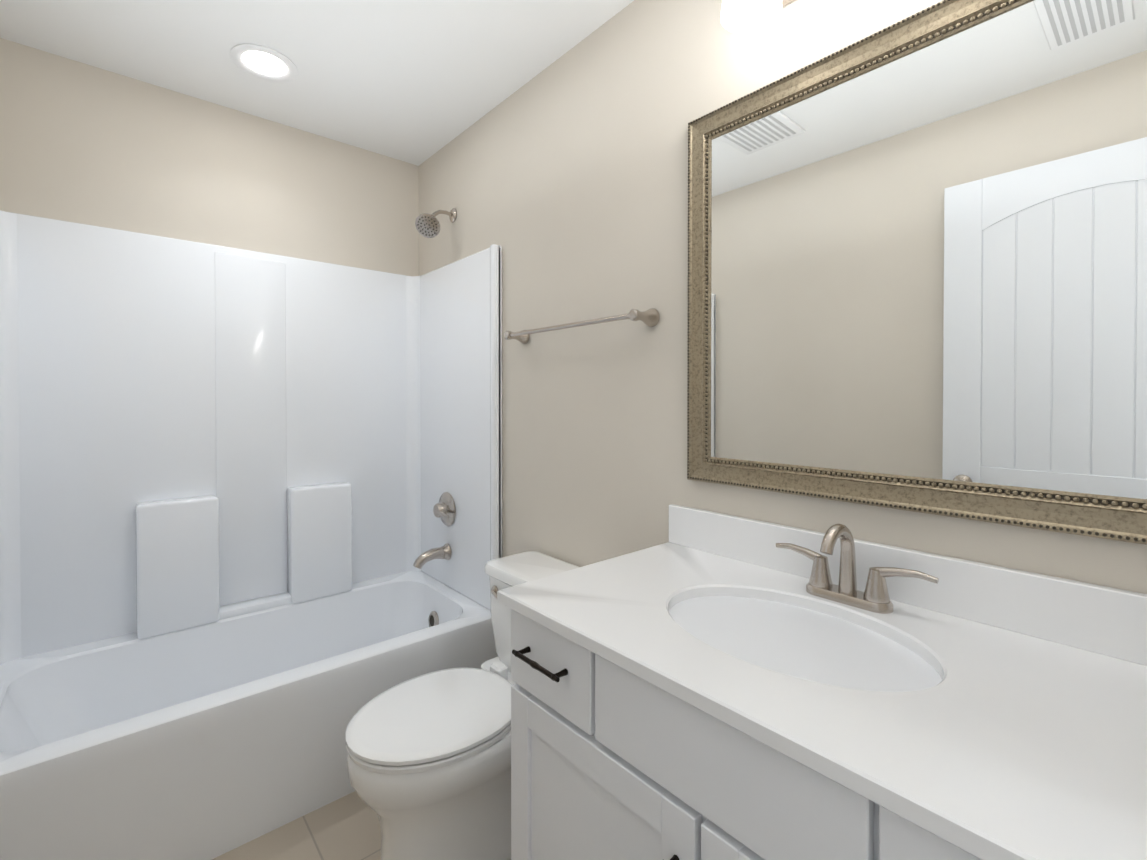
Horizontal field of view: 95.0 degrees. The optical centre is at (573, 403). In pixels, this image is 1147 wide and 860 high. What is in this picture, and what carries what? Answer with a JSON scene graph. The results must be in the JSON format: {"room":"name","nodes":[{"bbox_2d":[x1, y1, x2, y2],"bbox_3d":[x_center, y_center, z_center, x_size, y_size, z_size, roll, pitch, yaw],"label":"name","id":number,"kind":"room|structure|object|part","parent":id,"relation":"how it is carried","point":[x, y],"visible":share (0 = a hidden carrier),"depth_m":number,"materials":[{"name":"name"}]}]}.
{"room":"bathroom","nodes":[
{"label":"bathroom","id":0,"kind":"room"},
{"bbox_2d":[0,38,418,275],"bbox_3d":[-1.379,0.041,2.167,1.724,2.440,0.100,0,1,-41],"label":"wall","id":1,"kind":"structure","parent":0,"point":[81,143],"depth_m":2.01,"materials":[{"name":"paint"}]},
{"bbox_2d":[0,0,633,165],"bbox_3d":[-0.436,-1.218,1.072,1.724,0.100,2.970,0,1,-41],"label":"ceiling","id":2,"kind":"structure","parent":0,"point":[417,82],"depth_m":1.74,"materials":[{"name":"white paint"}]},
{"bbox_2d":[230,44,297,81],"bbox_3d":[-1.065,-1.171,1.814,0.202,0.007,0.202,0,1,-41],"label":"recessed light","id":3,"kind":"object","parent":2,"relation":"in","point":[261,61],"visible":1,"depth_m":1.81,"materials":[{"name":"white plastic"}]},
{"bbox_2d":[212,791,510,859],"bbox_3d":[-0.436,1.322,1.097,1.724,0.100,2.970,0,1,-41],"label":"floor","id":4,"kind":"structure","parent":0,"point":[346,827],"depth_m":1.53,"materials":[{"name":"tile"}]},
{"bbox_2d":[0,210,501,859],"bbox_3d":[-1.073,0.324,1.864,1.462,1.880,0.759,0,1,-41],"label":"shower","id":5,"kind":"object","parent":4,"relation":"on","point":[250,524],"visible":0.85,"depth_m":1.91,"materials":[{"name":"white plastic"}]},
{"bbox_2d":[346,551,578,859],"bbox_3d":[-0.280,0.898,1.514,0.711,0.740,0.408,0,1,-41],"label":"toilet","id":6,"kind":"object","parent":4,"relation":"on","point":[429,765],"visible":0.56,"depth_m":1.35,"materials":[{"name":"white ceramic"}]},
{"bbox_2d":[497,504,1146,859],"bbox_3d":[0.435,0.750,0.805,0.583,1.049,1.170,0,1,-41],"label":"bathroom vanity","id":7,"kind":"object","parent":4,"relation":"on","point":[704,685],"visible":1,"depth_m":0.78,"materials":[{"name":"white stone"}]},
{"bbox_2d":[419,0,1146,593],"bbox_3d":[0.176,0.047,1.617,0.100,2.440,2.770,0,1,-41],"label":"wall","id":8,"kind":"structure","parent":0,"point":[563,182],"depth_m":1.58,"materials":[{"name":"paint"}]},
{"bbox_2d":[415,208,456,237],"bbox_3d":[-0.589,-0.791,2.268,0.187,0.159,0.113,0,1,-41],"label":"shower head","id":9,"kind":"object","parent":8,"relation":"attached to","point":[427,225],"visible":1,"depth_m":2.23},
{"bbox_2d":[504,308,659,343],"bbox_3d":[-0.010,-0.244,1.685,0.087,0.054,0.664,0,1,-41],"label":"towel rail","id":10,"kind":"object","parent":8,"relation":"attached to","point":[650,317],"visible":1,"depth_m":1.54,"materials":[{"name":"silver metal"}]},
{"bbox_2d":[721,0,794,32],"bbox_3d":[0.586,-0.909,0.910,0.196,0.185,0.720,0,1,-41],"label":"sconce","id":11,"kind":"object","parent":8,"relation":"attached to","point":[785,2],"depth_m":1.15,"materials":[{"name":"white glass"}]},
{"bbox_3d":[0.558,-0.870,0.886,0.122,0.107,0.692,0,1,-41],"label":"vanity light fixture shade","id":12,"kind":"part","parent":11,"relation":"part of","materials":[{"name":"white glass"}]},
{"bbox_2d":[687,0,1146,544],"bbox_3d":[0.652,-0.262,0.973,0.023,0.930,1.068,0,1,-41],"label":"mirror","id":13,"kind":"object","parent":8,"relation":"attached to","point":[917,262],"visible":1,"depth_m":0.96,"materials":[{"name":"mirror"}]}
]}

